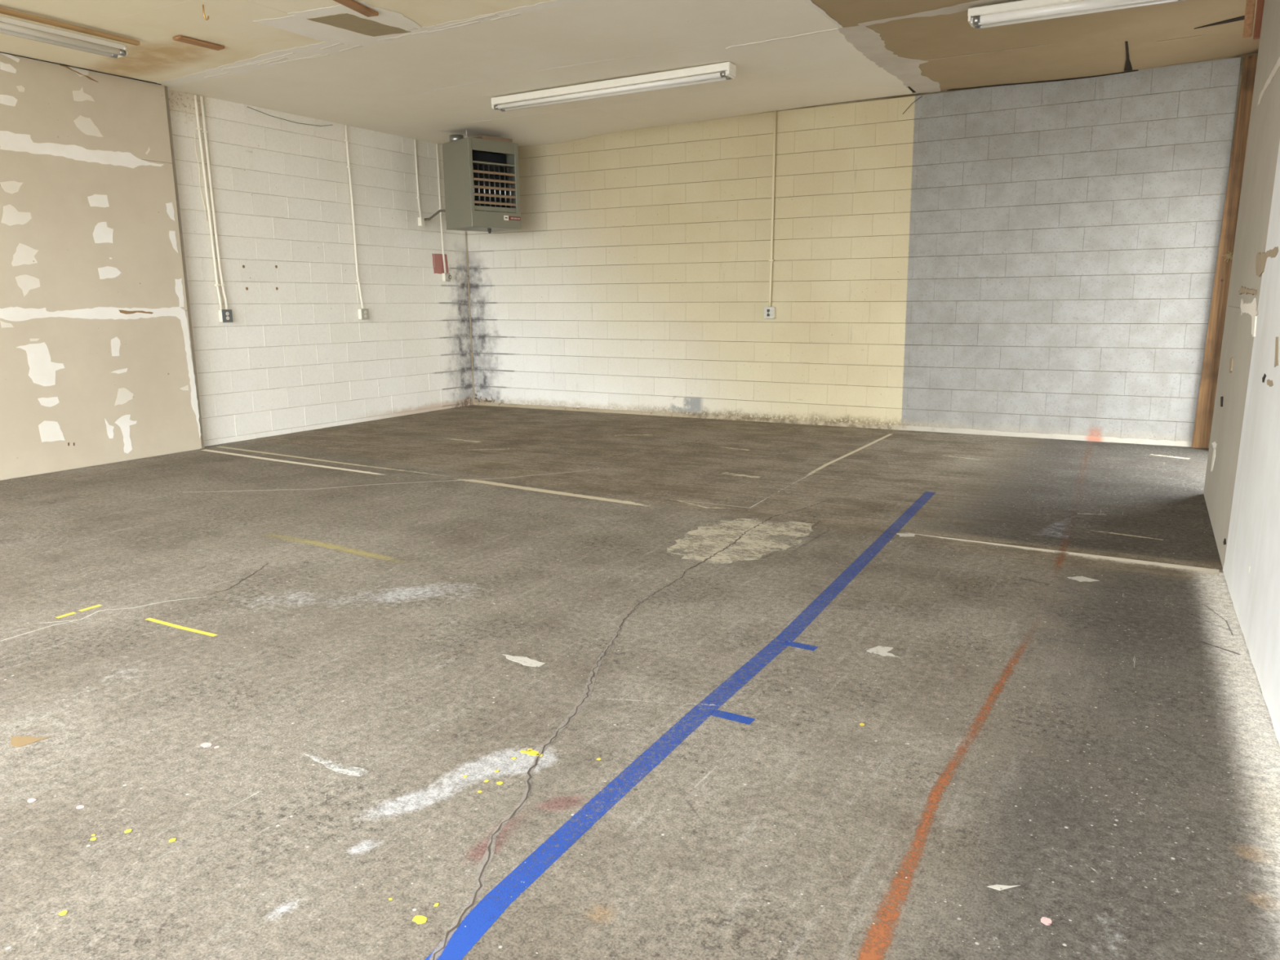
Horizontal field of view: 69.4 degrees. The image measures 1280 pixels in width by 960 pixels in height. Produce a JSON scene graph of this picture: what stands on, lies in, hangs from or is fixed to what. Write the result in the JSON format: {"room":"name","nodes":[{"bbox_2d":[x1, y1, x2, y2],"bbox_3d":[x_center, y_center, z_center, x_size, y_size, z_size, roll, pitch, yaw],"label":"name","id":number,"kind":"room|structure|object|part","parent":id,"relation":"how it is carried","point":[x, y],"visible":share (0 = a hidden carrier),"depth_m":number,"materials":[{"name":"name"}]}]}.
{"room":"empty warehouse room","nodes":[
{"label":"empty warehouse room","id":0,"kind":"room"},
{"bbox_2d":[0,52,204,480],"bbox_3d":[-5.598,-1.288,5.186,0.062,3.200,6.602,6,13,30],"label":"wall","id":1,"kind":"structure","parent":0,"point":[98,362],"depth_m":7.26,"materials":[{"name":"beige paint"}]},
{"bbox_3d":[-4.857,-2.704,6.189,0.013,0.700,3.610,6,13,30],"label":"drywall panel","id":2,"kind":"part","parent":1,"relation":"part of","materials":[{"name":"beige paint"}]},
{"bbox_3d":[-4.845,-1.761,6.373,0.013,1.218,3.610,6,13,30],"label":"drywall panel","id":3,"kind":"part","parent":1,"relation":"part of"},
{"bbox_3d":[-4.831,-0.567,6.605,0.013,1.212,3.610,6,13,30],"label":"drywall panel","id":4,"kind":"part","parent":1,"relation":"part of","materials":[{"name":"beige paint"}]},
{"bbox_2d":[167,88,473,446],"bbox_3d":[-3.197,-2.218,9.610,0.206,3.320,4.432,6,13,30],"label":"wall","id":5,"kind":"structure","parent":0,"point":[295,354],"depth_m":9.29,"materials":[{"name":"white brick"}]},
{"bbox_2d":[194,133,207,221],"bbox_3d":[-3.873,-2.667,8.137,0.007,0.740,0.048,6,13,30],"label":"loose wire","id":6,"kind":"object","parent":5,"relation":"hanging from","point":[194,133],"visible":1,"depth_m":8.13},
{"bbox_2d":[193,94,222,310],"bbox_3d":[-3.834,-2.441,8.201,0.028,1.830,0.075,6,13,30],"label":"conduit","id":7,"kind":"object","parent":5,"relation":"attached to","point":[217,285],"visible":1,"depth_m":8.19,"materials":[{"name":"white metal"}]},
{"bbox_2d":[200,96,228,309],"bbox_3d":[-3.805,-2.450,8.251,0.028,1.830,0.078,6,13,30],"label":"conduit","id":8,"kind":"object","parent":5,"relation":"attached to","point":[222,285],"visible":1,"depth_m":8.23,"materials":[{"name":"white metal"}]},
{"bbox_2d":[218,309,232,322],"bbox_3d":[-3.787,-1.499,8.440,0.062,0.115,0.105,6,13,30],"label":"electrical outlet","id":9,"kind":"object","parent":5,"relation":"attached to","point":[224,315],"visible":1,"depth_m":8.41,"materials":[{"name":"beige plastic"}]},
{"bbox_2d":[248,106,330,126],"bbox_3d":[-3.350,-3.478,8.896,0.012,0.065,1.001,6,13,30],"label":"wire","id":10,"kind":"object","parent":5,"relation":"attached to","point":[248,107],"visible":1,"depth_m":8.84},
{"bbox_2d":[344,124,364,308],"bbox_3d":[-2.983,-2.720,9.636,0.029,1.849,0.091,6,13,30],"label":"conduit","id":11,"kind":"object","parent":5,"relation":"attached to","point":[346,140],"visible":1,"depth_m":9.61,"materials":[{"name":"white metal"}]},
{"bbox_2d":[358,308,368,319],"bbox_3d":[-2.950,-1.769,9.853,0.062,0.115,0.105,6,13,30],"label":"electrical outlet","id":12,"kind":"object","parent":5,"relation":"attached to","point":[363,313],"visible":1,"depth_m":9.82,"materials":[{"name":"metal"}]},
{"bbox_2d":[413,138,422,217],"bbox_3d":[-2.496,-3.385,10.372,0.028,0.836,0.049,6,13,30],"label":"conduit","id":13,"kind":"object","parent":5,"relation":"attached to","point":[418,197],"visible":1,"depth_m":10.36,"materials":[{"name":"white metal"}]},
{"bbox_2d":[417,217,425,226],"bbox_3d":[-2.481,-2.930,10.476,0.056,0.100,0.060,6,13,30],"label":"junction box","id":14,"kind":"object","parent":5,"relation":"attached to","point":[421,222],"visible":1,"depth_m":10.46,"materials":[{"name":"white metal"}]},
{"bbox_3d":[-2.459,-2.928,10.464,0.006,0.100,0.060,6,13,30],"label":"plate","id":15,"kind":"part","parent":14,"relation":"part of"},
{"bbox_2d":[424,209,445,220],"bbox_3d":[-2.284,-2.966,10.329,0.448,0.099,0.027,10,15,43],"label":"conduit","id":16,"kind":"object","parent":14,"relation":"attached to","point":[439,211],"visible":0.91,"depth_m":10.33,"materials":[{"name":"grey metal"}]},
{"bbox_2d":[435,143,446,273],"bbox_3d":[-2.313,-3.144,10.733,0.028,1.451,0.056,6,13,30],"label":"conduit","id":17,"kind":"object","parent":5,"relation":"attached to","point":[437,146],"visible":0.87,"depth_m":10.71,"materials":[{"name":"white metal"}]},
{"bbox_2d":[442,272,451,281],"bbox_3d":[-2.275,-2.393,10.897,0.086,0.100,0.085,6,13,30],"label":"electrical outlet","id":18,"kind":"object","parent":5,"relation":"attached to","point":[446,277],"visible":1,"depth_m":10.87,"materials":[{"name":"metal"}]},
{"bbox_2d":[445,273,451,280],"bbox_3d":[-2.255,-2.391,10.886,0.026,0.083,0.084,6,13,30],"label":"socket","id":19,"kind":"object","parent":18,"relation":"attached to","point":[448,277],"depth_m":10.87,"materials":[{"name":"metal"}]},
{"bbox_2d":[0,0,1259,146],"bbox_3d":[-1.146,-2.794,4.649,8.667,0.265,10.682,6,13,30],"label":"ceiling","id":20,"kind":"structure","parent":0,"point":[431,71],"depth_m":6.79,"materials":[{"name":"beige paint"}]},
{"bbox_2d":[0,15,128,58],"bbox_3d":[-4.169,-2.753,5.363,0.140,0.085,2.410,6,13,30],"label":"fluorescent light","id":21,"kind":"object","parent":20,"relation":"attached to","point":[13,27],"visible":1,"depth_m":6.00,"materials":[{"name":"white metal"}]},
{"bbox_2d":[0,7,140,45],"bbox_3d":[-4.075,-2.802,5.333,0.040,0.024,2.450,6,13,30],"label":"batten","id":22,"kind":"object","parent":20,"relation":"attached to","point":[2,11],"visible":1,"depth_m":5.96,"materials":[{"name":"brown wood"}]},
{"bbox_3d":[-3.956,-2.877,5.566,2.786,0.033,1.219,6,13,30],"label":"panel","id":23,"kind":"part","parent":20,"relation":"part of","materials":[{"name":"beige paint"}]},
{"bbox_3d":[-3.343,-3.085,6.600,2.786,0.033,1.219,6,13,30],"label":"panel","id":24,"kind":"part","parent":20,"relation":"part of","materials":[{"name":"beige paint"}]},
{"bbox_2d":[173,35,224,50],"bbox_3d":[-3.064,-3.037,6.421,0.085,0.020,0.340,6,13,33],"label":"scrap","id":25,"kind":"object","parent":20,"relation":"attached to","point":[180,38],"visible":1,"depth_m":6.40,"materials":[{"name":"brown wood"}]},
{"bbox_2d":[202,4,208,20],"bbox_3d":[-2.647,-2.851,5.633,0.033,0.092,0.009,-6,12,-27],"label":"ceiling hook","id":26,"kind":"object","parent":20,"relation":"attached to","point":[206,19],"visible":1,"depth_m":5.63,"materials":[{"name":"gold metal"}]},
{"bbox_3d":[-2.692,-3.304,7.698,2.786,0.034,1.369,6,13,30],"label":"panel","id":27,"kind":"part","parent":20,"relation":"part of","materials":[{"name":"white paint"}]},
{"bbox_2d":[333,0,378,17],"bbox_3d":[-1.741,-2.883,5.608,0.085,0.020,0.420,3,12,18],"label":"scrap","id":28,"kind":"object","parent":20,"relation":"attached to","point":[351,4],"visible":1,"depth_m":5.64,"materials":[{"name":"brown wood"}]},
{"bbox_3d":[-0.902,-2.842,5.201,2.859,0.036,1.219,6,13,30],"label":"panel","id":29,"kind":"part","parent":20,"relation":"part of","materials":[{"name":"beige paint"}]},
{"bbox_3d":[-2.011,-3.536,8.846,2.786,0.031,1.339,6,13,30],"label":"panel","id":30,"kind":"part","parent":20,"relation":"part of","materials":[{"name":"white paint"}]},
{"bbox_2d":[441,129,520,233],"bbox_3d":[-1.734,-3.225,10.076,0.632,1.055,0.566,-10,15,-41],"label":"heater","id":31,"kind":"object","parent":20,"relation":"hanging from","point":[481,173],"visible":1,"depth_m":9.92,"materials":[{"name":"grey metal"}]},
{"bbox_3d":[-1.684,-3.212,10.019,0.575,0.650,0.010,-11,15,-41],"label":"panel","id":32,"kind":"part","parent":31,"relation":"part of","materials":[{"name":"grey metal"}]},
{"bbox_2d":[472,160,514,167],"bbox_3d":[-1.590,-3.378,9.879,0.535,0.017,0.096,-11,15,-41],"label":"louver","id":33,"kind":"object","parent":31,"relation":"attached to","point":[478,163],"depth_m":9.91,"materials":[{"name":"grey metal"}]},
{"bbox_3d":[-1.552,-3.163,9.886,0.204,0.900,0.604,6,13,30],"label":"panel","id":34,"kind":"part","parent":31,"relation":"part of","materials":[{"name":"grey metal"}]},
{"bbox_3d":[-1.337,-3.737,9.987,2.786,0.084,1.339,6,13,30],"label":"panel","id":35,"kind":"part","parent":20,"relation":"part of","materials":[{"name":"white paint"}]},
{"bbox_3d":[-0.251,-3.062,6.299,2.859,0.035,1.369,6,13,30],"label":"panel","id":36,"kind":"part","parent":20,"relation":"part of","materials":[{"name":"white paint"}]},
{"bbox_2d":[491,62,736,111],"bbox_3d":[-0.290,-3.271,7.725,2.335,0.103,0.139,6,13,30],"label":"fluorescent light","id":37,"kind":"object","parent":20,"relation":"attached to","point":[726,70],"visible":1,"depth_m":7.62,"materials":[{"name":"white metal"}]},
{"bbox_3d":[0.430,-3.295,7.447,2.859,0.034,1.339,6,13,30],"label":"panel","id":38,"kind":"part","parent":20,"relation":"part of","materials":[{"name":"white paint"}]},
{"bbox_3d":[1.104,-3.522,8.583,2.859,0.033,1.339,6,13,30],"label":"panel","id":39,"kind":"part","parent":20,"relation":"part of","materials":[{"name":"white paint"}]},
{"bbox_3d":[2.016,-2.736,4.477,2.919,0.034,2.449,6,13,30],"label":"panel","id":40,"kind":"part","parent":20,"relation":"part of","materials":[{"name":"beige paint"}]},
{"bbox_3d":[2.943,-3.052,6.041,2.919,0.032,1.239,6,13,30],"label":"panel","id":41,"kind":"part","parent":20,"relation":"part of","materials":[{"name":"beige paint"}]},
{"bbox_2d":[967,0,1185,29],"bbox_3d":[2.657,-2.898,5.628,1.240,0.102,0.150,5,12,27],"label":"fluorescent light","id":42,"kind":"object","parent":20,"relation":"attached to","point":[1023,11],"visible":1,"depth_m":5.67,"materials":[{"name":"white metal"}]},
{"bbox_3d":[3.597,-3.265,7.144,2.919,0.054,1.359,6,13,30],"label":"panel","id":43,"kind":"part","parent":20,"relation":"part of","materials":[{"name":"beige paint"}]},
{"bbox_2d":[1242,0,1255,38],"bbox_3d":[3.615,-2.785,5.472,0.045,0.300,0.035,5,12,27],"label":"stud","id":44,"kind":"object","parent":20,"relation":"hanging from","point":[1251,4],"visible":1,"depth_m":5.47,"materials":[{"name":"brown wood"}]},
{"bbox_2d":[1253,0,1264,39],"bbox_3d":[3.629,-2.759,5.386,0.055,0.340,0.050,6,13,30],"label":"timber","id":45,"kind":"object","parent":20,"relation":"hanging from","point":[1260,6],"visible":0.59,"depth_m":5.38,"materials":[{"name":"brown wood"}]},
{"bbox_2d":[0,404,1279,959],"bbox_3d":[-1.322,0.247,5.406,8.800,0.001,10.450,6,13,30],"label":"floor","id":46,"kind":"structure","parent":0,"point":[472,682],"depth_m":2.96,"materials":[{"name":"concrete"}]},
{"bbox_2d":[1191,54,1257,448],"bbox_3d":[4.670,-1.756,7.364,0.203,3.038,0.040,6,13,30],"label":"wooden post","id":47,"kind":"object","parent":46,"relation":"on","point":[1209,377],"visible":0.79,"depth_m":7.36,"materials":[{"name":"brown wood"}]},
{"bbox_2d":[1225,251,1233,262],"bbox_3d":[4.665,-1.767,7.311,0.105,0.086,0.038,6,13,30],"label":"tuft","id":48,"kind":"object","parent":47,"relation":"attached to","point":[1228,255],"visible":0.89,"depth_m":7.32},
{"bbox_2d":[465,53,1257,447],"bbox_3d":[1.418,-2.224,9.354,8.437,3.320,0.224,6,13,30],"label":"wall","id":49,"kind":"structure","parent":0,"point":[1038,260],"depth_m":8.74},
{"bbox_2d":[763,306,775,318],"bbox_3d":[1.318,-1.699,9.383,0.115,0.118,0.048,6,13,30],"label":"electrical outlet","id":50,"kind":"object","parent":49,"relation":"attached to","point":[769,312],"visible":1,"depth_m":9.36,"materials":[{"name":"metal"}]},
{"bbox_2d":[768,111,776,306],"bbox_3d":[1.317,-2.666,9.184,0.055,1.886,0.030,6,13,30],"label":"conduit","id":51,"kind":"object","parent":49,"relation":"attached to","point":[771,260],"visible":1,"depth_m":9.17,"materials":[{"name":"beige metal"}]},
{"bbox_2d":[1203,0,1279,745],"bbox_3d":[1.708,-0.790,1.958,0.197,3.320,8.322,5,12,27],"label":"wall","id":52,"kind":"structure","parent":0,"point":[1242,491],"depth_m":3.98,"materials":[{"name":"white paint"}]},
{"bbox_3d":[3.151,-0.324,4.960,0.030,1.177,1.927,5,12,28],"label":"drywall panel","id":53,"kind":"part","parent":52,"relation":"part of","materials":[{"name":"beige paint"}]},
{"bbox_3d":[1.843,0.162,2.539,0.196,1.178,3.656,6,13,30],"label":"drywall panel","id":54,"kind":"part","parent":52,"relation":"part of","materials":[{"name":"white paint"}]},
{"bbox_3d":[3.151,-1.444,4.734,0.029,1.104,1.927,5,12,28],"label":"drywall panel","id":55,"kind":"part","parent":52,"relation":"part of","materials":[{"name":"white paint"}]},
{"bbox_3d":[3.152,-2.433,4.534,0.026,0.911,1.927,5,12,28],"label":"drywall panel","id":56,"kind":"part","parent":52,"relation":"part of","materials":[{"name":"white paint"}]},
{"bbox_3d":[1.844,-0.958,2.313,0.029,1.104,3.662,5,12,27],"label":"drywall panel","id":57,"kind":"part","parent":52,"relation":"part of","materials":[{"name":"white paint"}]}
]}

